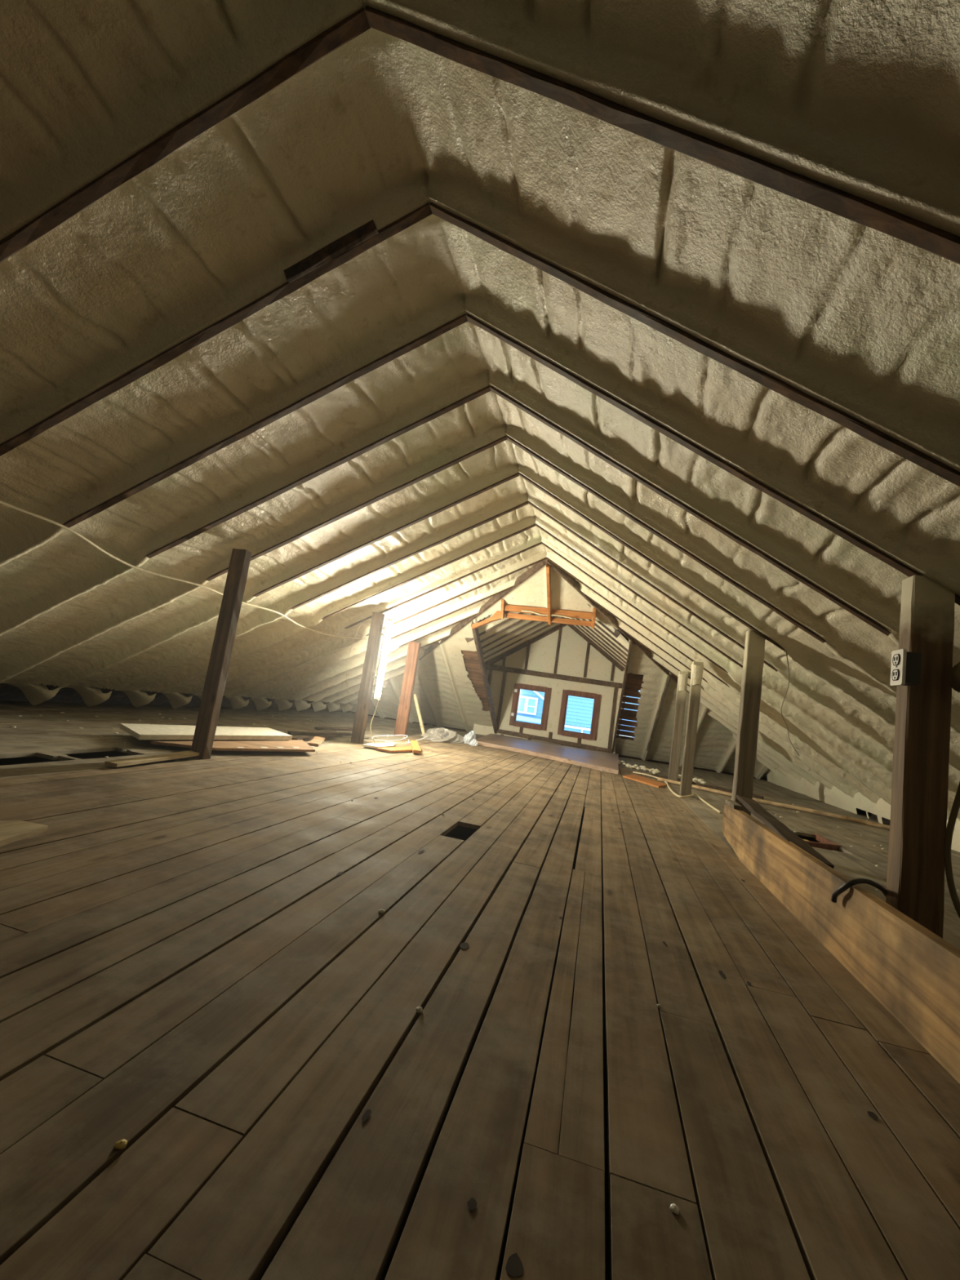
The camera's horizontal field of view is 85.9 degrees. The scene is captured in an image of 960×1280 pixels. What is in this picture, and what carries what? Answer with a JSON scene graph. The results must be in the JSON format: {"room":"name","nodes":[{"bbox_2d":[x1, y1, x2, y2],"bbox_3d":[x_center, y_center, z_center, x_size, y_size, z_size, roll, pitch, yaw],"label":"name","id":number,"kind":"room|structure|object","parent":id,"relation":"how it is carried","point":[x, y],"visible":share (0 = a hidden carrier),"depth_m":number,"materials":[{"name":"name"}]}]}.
{"room":"attic","nodes":[
{"label":"attic","id":0,"kind":"room"},
{"bbox_2d":[0,0,546,704],"bbox_3d":[-2.203,-0.543,5.714,5.112,2.823,13.961,7,-7,14],"label":"ceiling","id":1,"kind":"structure","parent":0,"point":[213,227],"depth_m":2.88,"materials":[{"name":"plastic"}]},
{"bbox_2d":[0,681,353,711],"bbox_3d":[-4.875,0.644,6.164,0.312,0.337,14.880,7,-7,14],"label":"insulation","id":2,"kind":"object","parent":1,"relation":"attached to","point":[36,694],"depth_m":7.08,"materials":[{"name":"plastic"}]},
{"bbox_2d":[0,500,368,639],"bbox_3d":[-2.507,-0.502,4.811,0.239,0.208,6.805,7,-7,13],"label":"cable","id":3,"kind":"object","parent":1,"relation":"attached to","point":[3,503],"visible":0.93,"depth_m":4.06,"materials":[{"name":"white plastic"}]},
{"bbox_2d":[0,7,370,262],"bbox_3d":[-3.142,-1.019,2.199,5.330,3.046,0.052,7,-7,14],"label":"rafter","id":4,"kind":"object","parent":1,"relation":"attached to","point":[357,23],"visible":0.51,"depth_m":1.82,"materials":[{"name":"brown wood"}]},
{"bbox_2d":[0,202,432,456],"bbox_3d":[-2.994,-0.923,2.829,5.332,3.044,0.076,7,-7,14],"label":"rafter","id":5,"kind":"object","parent":1,"relation":"attached to","point":[340,251],"visible":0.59,"depth_m":2.48,"materials":[{"name":"brown wood"}]},
{"bbox_2d":[62,314,467,528],"bbox_3d":[-2.842,-0.823,3.483,5.330,3.044,0.052,7,-7,14],"label":"rafter","id":6,"kind":"object","parent":1,"relation":"attached to","point":[462,319],"visible":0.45,"depth_m":3.20,"materials":[{"name":"brown wood"}]},
{"bbox_2d":[45,472,519,690],"bbox_3d":[-2.393,-0.529,5.410,5.331,3.045,0.052,7,-7,14],"label":"rafter","id":7,"kind":"object","parent":1,"relation":"attached to","point":[50,687],"visible":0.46,"depth_m":5.15,"materials":[{"name":"brown wood"}]},
{"bbox_2d":[99,501,528,693],"bbox_3d":[-2.244,-0.432,6.053,5.332,3.046,0.052,7,-7,14],"label":"rafter","id":8,"kind":"object","parent":1,"relation":"attached to","point":[104,691],"visible":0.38,"depth_m":5.79,"materials":[{"name":"brown wood"}]},
{"bbox_2d":[145,386,490,558],"bbox_3d":[-2.692,-0.725,4.126,5.331,3.047,0.052,7,-7,14],"label":"rafter","id":9,"kind":"object","parent":1,"relation":"attached to","point":[486,389],"visible":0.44,"depth_m":3.85,"materials":[{"name":"brown wood"}]},
{"bbox_2d":[144,524,535,695],"bbox_3d":[-2.094,-0.334,6.695,5.330,3.046,0.052,7,-7,14],"label":"rafter","id":10,"kind":"object","parent":1,"relation":"attached to","point":[149,693],"visible":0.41,"depth_m":6.44,"materials":[{"name":"brown wood"}]},
{"bbox_2d":[205,435,506,581],"bbox_3d":[-2.543,-0.628,4.768,5.330,3.046,0.052,7,-7,14],"label":"rafter","id":11,"kind":"object","parent":1,"relation":"attached to","point":[504,438],"visible":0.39,"depth_m":4.47,"materials":[{"name":"brown wood"}]},
{"bbox_2d":[182,542,542,697],"bbox_3d":[-1.944,-0.234,7.337,5.331,3.045,0.052,7,-7,14],"label":"rafter","id":12,"kind":"object","parent":1,"relation":"attached to","point":[188,695],"visible":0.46,"depth_m":7.07,"materials":[{"name":"brown wood"}]},
{"bbox_2d":[266,613,477,702],"bbox_3d":[-2.143,0.324,9.375,4.092,2.361,0.052,7,-7,14],"label":"rafter","id":13,"kind":"object","parent":1,"relation":"attached to","point":[268,699],"visible":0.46,"depth_m":9.12,"materials":[{"name":"brown wood"}]},
{"bbox_2d":[241,586,513,700],"bbox_3d":[-1.933,0.078,8.671,4.782,2.741,0.052,7,-7,14],"label":"rafter","id":14,"kind":"object","parent":1,"relation":"attached to","point":[505,589],"visible":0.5,"depth_m":8.42,"materials":[{"name":"brown wood"}]},
{"bbox_2d":[222,557,546,697],"bbox_3d":[-1.795,-0.137,7.980,5.330,3.046,0.052,7,-7,14],"label":"rafter","id":15,"kind":"object","parent":1,"relation":"attached to","point":[544,558],"visible":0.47,"depth_m":7.69,"materials":[{"name":"brown wood"}]},
{"bbox_2d":[418,559,547,660],"bbox_3d":[-0.126,-0.426,9.153,0.047,1.629,3.860,12,-8,-32],"label":"rafter","id":16,"kind":"object","parent":1,"relation":"attached to","point":[538,566],"visible":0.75,"depth_m":8.69,"materials":[{"name":"grey wood"}]},
{"bbox_2d":[0,700,959,1279],"bbox_3d":[-0.054,1.470,5.497,11.211,0.029,14.197,7,-7,14],"label":"floor","id":17,"kind":"structure","parent":0,"point":[190,977],"depth_m":1.26,"materials":[{"name":"brown wood"}]},
{"bbox_2d":[0,820,48,846],"bbox_3d":[-1.950,0.751,1.977,0.431,0.022,0.354,12,-8,-31],"label":"board","id":18,"kind":"object","parent":17,"relation":"on","point":[11,831],"visible":1,"depth_m":2.09,"materials":[{"name":"brown wood"}]},
{"bbox_2d":[104,750,199,767],"bbox_3d":[-2.410,0.890,3.902,0.105,0.041,0.903,7,-7,10],"label":"pale lath","id":19,"kind":"object","parent":17,"relation":"on","point":[133,761],"visible":0.93,"depth_m":3.76,"materials":[{"name":"brown wood"}]},
{"bbox_2d":[119,723,292,739],"bbox_3d":[-2.688,0.942,5.241,0.671,0.043,1.838,5,-8,29],"label":"sheet","id":20,"kind":"object","parent":17,"relation":"on","point":[140,731],"visible":0.79,"depth_m":4.98,"materials":[{"name":"paint"}]},
{"bbox_2d":[191,548,252,759],"bbox_3d":[-2.200,0.101,4.390,0.139,1.790,0.094,7,-7,14],"label":"wooden post","id":21,"kind":"object","parent":17,"relation":"on","point":[239,563],"visible":1,"depth_m":4.35,"materials":[{"name":"brown wood"}]},
{"bbox_2d":[150,739,315,751],"bbox_3d":[-2.159,1.041,5.037,0.604,0.024,1.769,5,-7,26],"label":"board","id":22,"kind":"object","parent":17,"relation":"on","point":[291,745],"visible":1,"depth_m":4.98,"materials":[{"name":"brown wood"}]},
{"bbox_2d":[307,736,324,746],"bbox_3d":[-1.986,1.232,6.269,0.132,0.067,0.487,9,-7,-8],"label":"board","id":23,"kind":"object","parent":17,"relation":"on","point":[316,741],"visible":0.98,"depth_m":6.18,"materials":[{"name":"beige wood"}]},
{"bbox_2d":[292,734,341,740],"bbox_3d":[-2.106,1.266,6.681,0.111,0.058,0.906,6,-7,20],"label":"board","id":24,"kind":"object","parent":17,"relation":"on","point":[326,736],"visible":0.77,"depth_m":6.60,"materials":[{"name":"brown wood"}]},
{"bbox_2d":[287,730,351,735],"bbox_3d":[-2.211,1.312,7.218,0.100,0.066,1.007,3,-9,40],"label":"board","id":25,"kind":"object","parent":17,"relation":"on","point":[290,732],"visible":0.92,"depth_m":7.12,"materials":[{"name":"brown wood"}]},
{"bbox_2d":[350,612,384,743],"bbox_3d":[-1.546,0.513,7.112,0.154,1.800,0.094,7,-7,14],"label":"wooden post","id":26,"kind":"object","parent":17,"relation":"on","point":[377,619],"visible":1,"depth_m":7.07,"materials":[{"name":"brown wood"}]},
{"bbox_2d":[369,617,393,743],"bbox_3d":[-1.368,0.549,7.047,0.121,1.733,0.250,14,-8,-38],"label":"lamp","id":27,"kind":"object","parent":26,"relation":"attached to","point":[386,635],"visible":0.92,"depth_m":7.10,"materials":[{"name":"beige"}]},
{"bbox_2d":[362,742,395,748],"bbox_3d":[-1.305,1.409,6.919,0.300,0.025,0.840,7,-7,14],"label":"scrap","id":28,"kind":"object","parent":17,"relation":"on","point":[378,744],"visible":0.88,"depth_m":6.75,"materials":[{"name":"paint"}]},
{"bbox_2d":[375,746,422,752],"bbox_3d":[-1.001,1.459,6.887,0.247,0.023,1.024,5,-7,23],"label":"flat board","id":29,"kind":"object","parent":17,"relation":"on","point":[403,748],"visible":0.79,"depth_m":6.66,"materials":[{"name":"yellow wood"}]},
{"bbox_2d":[393,641,425,737],"bbox_3d":[-1.101,0.899,9.166,0.605,1.672,0.196,11,-7,-22],"label":"wooden post","id":30,"kind":"object","parent":17,"relation":"on","point":[414,648],"visible":0.92,"depth_m":9.06,"materials":[{"name":"brown wood"}]},
{"bbox_2d":[420,727,464,742],"bbox_3d":[-0.629,1.729,9.484,0.780,0.216,1.491,7,-7,14],"label":"plastic film","id":31,"kind":"object","parent":17,"relation":"on","point":[442,734],"visible":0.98,"depth_m":9.20,"materials":[{"name":"grey plastic"}]},
{"bbox_2d":[463,730,476,743],"bbox_3d":[-0.172,1.789,9.557,0.245,0.246,0.397,7,-7,14],"label":"plastic bag","id":32,"kind":"object","parent":17,"relation":"on","point":[471,735],"visible":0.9,"depth_m":9.41,"materials":[{"name":"white plastic"}]},
{"bbox_2d":[10,711,959,891],"bbox_3d":[-0.015,1.491,5.773,9.928,0.027,6.468,6,-7,20],"label":"crumbs","id":33,"kind":"object","parent":17,"relation":"on","point":[11,726],"visible":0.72,"depth_m":5.07,"materials":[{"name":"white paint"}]},
{"bbox_2d":[475,733,618,774],"bbox_3d":[1.245,2.156,10.114,3.000,0.065,4.080,7,-7,14],"label":"platform","id":34,"kind":"object","parent":17,"relation":"on","point":[602,761],"depth_m":9.55,"materials":[{"name":"brown wood"}]},
{"bbox_2d":[336,784,878,1276],"bbox_3d":[0.278,1.198,2.914,2.422,0.001,4.392,7,-7,14],"label":"wood knots","id":35,"kind":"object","parent":17,"relation":"on","point":[514,1268],"depth_m":0.82,"materials":[{"name":"brown wood"}]},
{"bbox_2d":[622,773,666,787],"bbox_3d":[2.366,2.036,7.488,0.440,0.022,1.141,10,-7,-15],"label":"plank","id":36,"kind":"object","parent":17,"relation":"on","point":[634,777],"visible":1,"depth_m":7.37,"materials":[{"name":"brown wood"}]},
{"bbox_2d":[617,759,706,784],"bbox_3d":[3.039,2.303,9.090,0.593,0.086,2.197,12,-8,-30],"label":"crumbs","id":37,"kind":"object","parent":17,"relation":"on","point":[642,767],"visible":0.8,"depth_m":9.10,"materials":[{"name":"white"}]},
{"bbox_2d":[632,771,721,813],"bbox_3d":[2.594,1.987,6.897,0.346,0.047,2.989,8,-7,3],"label":"cable","id":38,"kind":"object","parent":17,"relation":"on","point":[666,782],"visible":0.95,"depth_m":6.35,"materials":[{"name":"white plastic"}]},
{"bbox_2d":[667,671,688,781],"bbox_3d":[3.041,1.331,7.912,0.147,1.700,0.134,7,-7,14],"label":"wooden post","id":39,"kind":"object","parent":17,"relation":"on","point":[679,711],"visible":0.98,"depth_m":7.88,"materials":[{"name":"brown wood"}]},
{"bbox_2d":[679,661,703,797],"bbox_3d":[2.699,1.122,6.571,0.152,1.700,0.137,7,-7,14],"label":"wooden post","id":40,"kind":"object","parent":17,"relation":"on","point":[697,668],"visible":1,"depth_m":6.53,"materials":[{"name":"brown wood"}]},
{"bbox_2d":[650,773,763,799],"bbox_3d":[3.377,2.204,7.779,1.589,0.061,0.111,3,-8,38],"label":"batten","id":41,"kind":"object","parent":17,"relation":"on","point":[755,796],"visible":0.41,"depth_m":7.66,"materials":[{"name":"brown wood"}]},
{"bbox_2d":[731,630,764,815],"bbox_3d":[2.185,0.768,4.212,0.134,1.700,0.104,7,-7,14],"label":"wooden post","id":42,"kind":"object","parent":17,"relation":"on","point":[754,647],"visible":0.85,"depth_m":4.19,"materials":[{"name":"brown wood"}]},
{"bbox_2d":[657,777,889,830],"bbox_3d":[3.750,2.143,6.860,2.823,0.057,0.136,3,-9,40],"label":"pole","id":43,"kind":"object","parent":17,"relation":"on","point":[678,783],"visible":0.86,"depth_m":6.60,"materials":[{"name":"brown wood"}]},
{"bbox_2d":[804,833,842,851],"bbox_3d":[2.970,1.812,4.581,0.938,0.062,0.341,13,-8,-36],"label":"scrap","id":44,"kind":"object","parent":17,"relation":"in","point":[824,843],"visible":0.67,"depth_m":4.51,"materials":[{"name":"red wood"}]},
{"bbox_2d":[721,804,959,1084],"bbox_3d":[1.503,1.146,2.252,0.048,0.305,3.650,7,-7,14],"label":"plank","id":45,"kind":"object","parent":17,"relation":"on","point":[910,970],"visible":0.92,"depth_m":1.81,"materials":[{"name":"beige wood"}]},
{"bbox_2d":[724,799,742,810],"bbox_3d":[1.884,1.223,3.828,0.065,0.035,0.260,7,-7,14],"label":"block","id":46,"kind":"object","parent":45,"relation":"on","point":[733,804],"visible":1,"depth_m":3.76,"materials":[{"name":"grey wood"}]},
{"bbox_2d":[735,794,834,868],"bbox_3d":[1.854,1.162,3.263,0.138,0.122,1.664,6,-7,17],"label":"board","id":47,"kind":"object","parent":45,"relation":"on","point":[756,809],"visible":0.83,"depth_m":3.10,"materials":[{"name":"brown wood"}]},
{"bbox_2d":[831,878,886,902],"bbox_3d":[1.607,1.025,2.123,0.473,0.120,0.097,12,-8,-27],"label":"pipe","id":48,"kind":"object","parent":45,"relation":"on","point":[846,886],"visible":0.93,"depth_m":2.03,"materials":[{"name":"black plastic"}]},
{"bbox_2d":[885,575,959,938],"bbox_3d":[1.923,0.525,2.140,0.276,1.620,0.204,7,-7,14],"label":"wooden post","id":49,"kind":"object","parent":17,"relation":"on","point":[915,877],"depth_m":2.17,"materials":[{"name":"brown wood"}]},
{"bbox_2d":[889,648,921,685],"bbox_3d":[1.807,0.122,2.195,0.077,0.152,0.104,7,-7,14],"label":"electrical outlet","id":50,"kind":"object","parent":49,"relation":"attached to","point":[905,668],"visible":1,"depth_m":2.16,"materials":[{"name":"white plastic"}]},
{"bbox_2d":[943,781,959,918],"bbox_3d":[1.974,0.763,1.996,0.116,1.111,0.252,12,-7,-26],"label":"cable","id":51,"kind":"object","parent":49,"relation":"hanging from","point":[956,805],"visible":1,"depth_m":2.07,"materials":[{"name":"plastic"}]},
{"bbox_2d":[477,596,567,662],"bbox_3d":[0.560,-0.296,10.310,1.950,1.426,4.830,7,-7,14],"label":"ceiling","id":52,"kind":"structure","parent":0,"point":[486,627],"depth_m":11.24,"materials":[{"name":"wood"}]},
{"bbox_2d":[464,612,523,642],"bbox_3d":[0.590,-0.446,9.688,1.666,1.183,0.033,7,-7,14],"label":"rafter","id":53,"kind":"object","parent":52,"relation":"attached to","point":[468,639],"visible":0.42,"depth_m":9.72,"materials":[{"name":"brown wood"}]},
{"bbox_2d":[481,615,544,648],"bbox_3d":[0.653,-0.188,10.775,2.010,1.418,0.034,7,-7,14],"label":"rafter","id":54,"kind":"object","parent":52,"relation":"attached to","point":[532,621],"visible":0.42,"depth_m":10.76,"materials":[{"name":"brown wood"}]},
{"bbox_2d":[483,616,555,654],"bbox_3d":[0.776,-0.108,11.306,2.009,1.418,0.034,7,-7,14],"label":"rafter","id":55,"kind":"object","parent":52,"relation":"attached to","point":[540,624],"visible":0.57,"depth_m":11.29,"materials":[{"name":"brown wood"}]},
{"bbox_2d":[484,623,562,663],"bbox_3d":[1.023,0.054,12.365,2.010,1.419,0.034,7,-7,14],"label":"rafter","id":56,"kind":"object","parent":52,"relation":"attached to","point":[551,628],"visible":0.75,"depth_m":12.35,"materials":[{"name":"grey wood"}]},
{"bbox_2d":[484,617,564,659],"bbox_3d":[0.900,-0.027,11.835,2.010,1.415,0.033,7,-7,14],"label":"rafter","id":57,"kind":"object","parent":52,"relation":"attached to","point":[547,625],"visible":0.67,"depth_m":11.82,"materials":[{"name":"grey wood"}]},
{"bbox_2d":[473,625,624,753],"bbox_3d":[1.670,1.056,12.394,3.370,3.490,0.140,7,-7,14],"label":"wall","id":58,"kind":"structure","parent":0,"point":[573,647],"depth_m":12.30,"materials":[{"name":"paint"}]},
{"bbox_2d":[485,623,567,664],"bbox_3d":[1.084,0.125,12.579,1.960,1.390,0.064,7,-7,14],"label":"rafter","id":59,"kind":"object","parent":58,"relation":"attached to","point":[562,625],"visible":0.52,"depth_m":12.54,"materials":[{"name":"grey wood"}]},
{"bbox_2d":[509,683,551,730],"bbox_3d":[1.202,1.593,12.332,0.880,1.025,0.132,7,-7,14],"label":"window","id":60,"kind":"structure","parent":58,"relation":"in","point":[547,691],"depth_m":12.31,"materials":[{"name":"red wood"}]},
{"bbox_2d":[484,663,622,688],"bbox_3d":[1.682,0.855,12.329,3.342,0.161,0.074,7,-7,14],"label":"beam","id":61,"kind":"structure","parent":58,"relation":"attached to","point":[560,677],"depth_m":12.27,"materials":[{"name":"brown wood"}]},
{"bbox_2d":[553,626,561,673],"bbox_3d":[1.874,0.210,12.382,0.058,1.207,0.063,7,-7,14],"label":"stud","id":62,"kind":"object","parent":61,"relation":"on","point":[560,628],"visible":0.93,"depth_m":12.35,"materials":[{"name":"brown wood"}]},
{"bbox_2d":[496,728,611,752],"bbox_3d":[1.706,2.363,12.093,2.702,0.144,0.073,7,-7,14],"label":"beam","id":63,"kind":"structure","parent":58,"relation":"attached to","point":[499,731],"depth_m":12.06,"materials":[{"name":"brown wood"}]},
{"bbox_2d":[496,671,506,728],"bbox_3d":[0.516,1.454,12.509,0.074,1.400,0.054,7,-7,14],"label":"stud","id":64,"kind":"object","parent":63,"relation":"on","point":[498,720],"visible":0.94,"depth_m":12.49,"materials":[{"name":"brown wood"}]},
{"bbox_2d":[607,687,617,749],"bbox_3d":[3.053,1.801,11.865,0.073,1.440,0.053,7,-7,14],"label":"stud","id":65,"kind":"object","parent":63,"relation":"on","point":[615,688],"visible":1,"depth_m":11.84,"materials":[{"name":"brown wood"}]},
{"bbox_2d":[557,689,600,740],"bbox_3d":[2.321,1.745,12.065,0.880,1.075,0.100,7,-7,14],"label":"window","id":66,"kind":"structure","parent":58,"relation":"in","point":[566,693],"depth_m":12.03,"materials":[{"name":"red wood"}]},
{"bbox_2d":[567,624,623,671],"bbox_3d":[2.733,0.144,12.192,1.447,1.041,0.064,7,-7,14],"label":"rafter","id":67,"kind":"object","parent":58,"relation":"attached to","point":[575,630],"visible":0.55,"depth_m":12.15,"materials":[{"name":"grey wood"}]},
{"bbox_2d":[350,564,769,779],"bbox_3d":[1.185,0.627,10.034,10.800,3.170,5.430,7,-7,14],"label":"wall","id":68,"kind":"structure","parent":0,"point":[715,744],"depth_m":10.78,"materials":[{"name":"paint"}]},
{"bbox_2d":[340,709,466,731],"bbox_3d":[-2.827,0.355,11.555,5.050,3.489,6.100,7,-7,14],"label":"trim","id":69,"kind":"structure","parent":68,"relation":"attached to","point":[351,712],"depth_m":13.47,"materials":[{"name":"brown wood"}]},
{"bbox_2d":[438,641,465,721],"bbox_3d":[-0.564,0.948,11.235,0.058,1.687,2.804,7,-7,14],"label":"rafter","id":70,"kind":"object","parent":68,"relation":"attached to","point":[441,644],"visible":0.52,"depth_m":11.06,"materials":[{"name":"wood"}]},
{"bbox_2d":[471,621,497,733],"bbox_3d":[0.139,0.939,10.869,0.066,2.164,3.636,7,-7,14],"label":"rafter","id":71,"kind":"object","parent":68,"relation":"attached to","point":[475,632],"visible":0.95,"depth_m":10.54,"materials":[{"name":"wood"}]},
{"bbox_2d":[471,599,595,629],"bbox_3d":[0.876,-0.371,8.690,2.087,0.564,0.373,7,-7,14],"label":"header","id":72,"kind":"object","parent":68,"relation":"attached to","point":[499,615],"visible":0.95,"depth_m":8.63,"materials":[{"name":"orange wood"}]},
{"bbox_2d":[546,563,551,624],"bbox_3d":[1.099,-0.718,8.194,0.054,0.771,1.231,7,-7,14],"label":"wooden post","id":73,"kind":"object","parent":68,"relation":"attached to","point":[548,566],"visible":0.93,"depth_m":8.07,"materials":[{"name":"orange wood"}]},
{"bbox_2d":[611,640,632,752],"bbox_3d":[2.786,1.254,10.214,0.041,2.173,3.655,7,-7,14],"label":"rafter","id":74,"kind":"object","parent":68,"relation":"attached to","point":[630,642],"visible":0.97,"depth_m":9.79,"materials":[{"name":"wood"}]},
{"bbox_2d":[615,690,640,740],"bbox_3d":[3.228,1.697,10.820,0.660,1.126,1.954,7,-7,14],"label":"slats","id":75,"kind":"object","parent":68,"relation":"attached to","point":[627,714],"depth_m":10.71,"materials":[{"name":"brown wood"}]},
{"bbox_2d":[646,673,671,751],"bbox_3d":[3.541,1.471,10.265,0.058,1.614,2.679,7,-7,14],"label":"rafter","id":76,"kind":"object","parent":68,"relation":"attached to","point":[668,680],"visible":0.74,"depth_m":10.04,"materials":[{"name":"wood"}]},
{"bbox_2d":[640,759,767,780],"bbox_3d":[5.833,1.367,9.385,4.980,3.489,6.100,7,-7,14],"label":"trim","id":77,"kind":"structure","parent":68,"relation":"attached to","point":[652,761],"depth_m":11.83,"materials":[{"name":"brown wood"}]},
{"bbox_2d":[766,769,959,852],"bbox_3d":[4.500,1.757,3.854,0.104,0.360,14.960,7,-7,14],"label":"insulation","id":78,"kind":"object","parent":68,"relation":"attached to","point":[835,797],"depth_m":7.73,"materials":[{"name":"plastic"}]},
{"bbox_2d":[573,604,629,667],"bbox_3d":[2.219,-0.276,9.921,1.440,1.080,4.830,7,-7,14],"label":"ceiling","id":79,"kind":"structure","parent":0,"point":[620,638],"depth_m":9.87,"materials":[{"name":"plastic"}]},
{"bbox_2d":[567,617,626,666],"bbox_3d":[2.579,-0.006,11.441,1.495,1.068,0.034,7,-7,14],"label":"rafter","id":80,"kind":"object","parent":79,"relation":"attached to","point":[579,627],"visible":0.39,"depth_m":11.38,"materials":[{"name":"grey wood"}]},
{"bbox_2d":[571,624,625,669],"bbox_3d":[2.701,0.074,11.972,1.495,1.068,0.033,7,-7,14],"label":"rafter","id":81,"kind":"object","parent":79,"relation":"attached to","point":[574,626],"visible":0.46,"depth_m":11.93,"materials":[{"name":"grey wood"}]},
{"bbox_2d":[572,618,626,663],"bbox_3d":[2.455,-0.087,10.912,1.496,1.069,0.034,7,-7,14],"label":"rafter","id":82,"kind":"object","parent":79,"relation":"attached to","point":[582,626],"visible":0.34,"depth_m":10.84,"materials":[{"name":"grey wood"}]},
{"bbox_2d":[575,617,626,660],"bbox_3d":[2.331,-0.167,10.382,1.496,1.069,0.033,7,-7,14],"label":"rafter","id":83,"kind":"object","parent":79,"relation":"attached to","point":[588,627],"visible":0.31,"depth_m":10.29,"materials":[{"name":"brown wood"}]},
{"bbox_2d":[363,0,959,820],"bbox_3d":[2.703,0.222,4.456,5.124,3.207,13.961,7,-7,14],"label":"ceiling","id":84,"kind":"structure","parent":0,"point":[859,98],"depth_m":1.92,"materials":[{"name":"plastic"}]},
{"bbox_2d":[547,560,677,684],"bbox_3d":[2.376,-0.167,8.485,3.597,1.577,0.047,13,-8,-32],"label":"rafter","id":85,"kind":"object","parent":84,"relation":"attached to","point":[565,575],"visible":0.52,"depth_m":8.26,"materials":[{"name":"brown wood"}]},
{"bbox_2d":[542,542,728,672],"bbox_3d":[3.008,0.342,6.097,4.946,3.036,0.052,7,-7,14],"label":"rafter","id":86,"kind":"object","parent":84,"relation":"attached to","point":[544,544],"visible":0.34,"depth_m":6.44,"materials":[{"name":"brown wood"}]},
{"bbox_2d":[546,557,728,686],"bbox_3d":[3.157,0.440,6.739,4.946,3.038,0.052,7,-7,14],"label":"rafter","id":87,"kind":"object","parent":84,"relation":"attached to","point":[553,562],"visible":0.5,"depth_m":7.07,"materials":[{"name":"brown wood"}]},
{"bbox_2d":[535,524,742,667],"bbox_3d":[2.858,0.243,5.455,4.946,3.037,0.052,7,-7,14],"label":"rafter","id":88,"kind":"object","parent":84,"relation":"attached to","point":[536,525],"visible":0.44,"depth_m":5.79,"materials":[{"name":"brown wood"}]},
{"bbox_2d":[518,472,785,650],"bbox_3d":[2.560,0.047,4.170,4.947,3.036,0.052,7,-7,14],"label":"rafter","id":89,"kind":"object","parent":84,"relation":"attached to","point":[533,483],"visible":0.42,"depth_m":4.51,"materials":[{"name":"brown wood"}]},
{"bbox_2d":[528,501,777,671],"bbox_3d":[2.709,0.146,4.812,4.948,3.035,0.052,7,-7,14],"label":"rafter","id":90,"kind":"object","parent":84,"relation":"attached to","point":[529,503],"visible":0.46,"depth_m":5.15,"materials":[{"name":"brown wood"}]},
{"bbox_2d":[364,5,959,264],"bbox_3d":[1.811,-0.442,0.958,4.948,3.036,0.052,7,-7,14],"label":"rafter","id":91,"kind":"object","parent":84,"relation":"attached to","point":[936,241],"visible":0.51,"depth_m":1.38,"materials":[{"name":"brown wood"}]},
{"bbox_2d":[506,435,835,648],"bbox_3d":[2.409,-0.051,3.528,4.946,3.036,0.052,7,-7,14],"label":"rafter","id":92,"kind":"object","parent":84,"relation":"attached to","point":[794,622],"visible":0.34,"depth_m":3.84,"materials":[{"name":"brown wood"}]},
{"bbox_2d":[582,591,774,729],"bbox_3d":[3.530,0.716,7.303,4.438,2.735,0.052,7,-7,14],"label":"rafter","id":93,"kind":"object","parent":84,"relation":"attached to","point":[607,611],"visible":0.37,"depth_m":7.68,"materials":[{"name":"brown wood"}]},
{"bbox_2d":[489,385,890,635],"bbox_3d":[2.260,-0.149,2.885,4.947,3.036,0.052,7,-7,14],"label":"rafter","id":94,"kind":"object","parent":84,"relation":"attached to","point":[873,624],"visible":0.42,"depth_m":3.18,"materials":[{"name":"brown wood"}]},
{"bbox_2d":[429,202,959,486],"bbox_3d":[1.961,-0.343,1.600,4.947,3.035,0.052,7,-7,14],"label":"rafter","id":95,"kind":"object","parent":84,"relation":"attached to","point":[893,445],"visible":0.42,"depth_m":1.96,"materials":[{"name":"brown wood"}]},
{"bbox_2d":[466,313,959,605],"bbox_3d":[2.111,-0.246,2.242,4.947,3.038,0.052,7,-7,14],"label":"rafter","id":96,"kind":"object","parent":84,"relation":"attached to","point":[859,543],"visible":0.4,"depth_m":2.56,"materials":[{"name":"brown wood"}]},
{"bbox_3d":[2.974,1.280,10.666,0.030,2.055,2.940,7,-7,14],"label":"wall","id":97,"kind":"structure","parent":0,"visible":0},
{"bbox_2d":[623,672,642,692],"bbox_3d":[2.837,0.590,9.484,0.300,0.650,1.120,7,-7,14],"label":"trim","id":98,"kind":"structure","parent":97,"relation":"attached to","point":[633,682],"depth_m":9.74,"materials":[{"name":"brown wood"}]},
{"label":"outside","id":99,"kind":"structure","parent":0,"visible":0},
{"bbox_2d":[515,688,639,737],"bbox_3d":[4.585,2.250,19.349,16.000,9.000,0.800,7,-7,14],"label":"neighbouring house","id":100,"kind":"structure","parent":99,"point":[579,714],"depth_m":19.53,"materials":[{"name":"blue paint"}]},
{"bbox_3d":[-0.328,1.068,11.466,0.030,1.705,2.940,7,-7,14],"label":"wall","id":101,"kind":"structure","parent":0,"visible":0},
{"bbox_2d":[460,649,489,711],"bbox_3d":[-0.097,0.931,11.143,0.560,1.779,3.100,7,-7,14],"label":"trim","id":102,"kind":"structure","parent":101,"relation":"attached to","point":[471,660],"depth_m":10.86,"materials":[{"name":"brown wood"}]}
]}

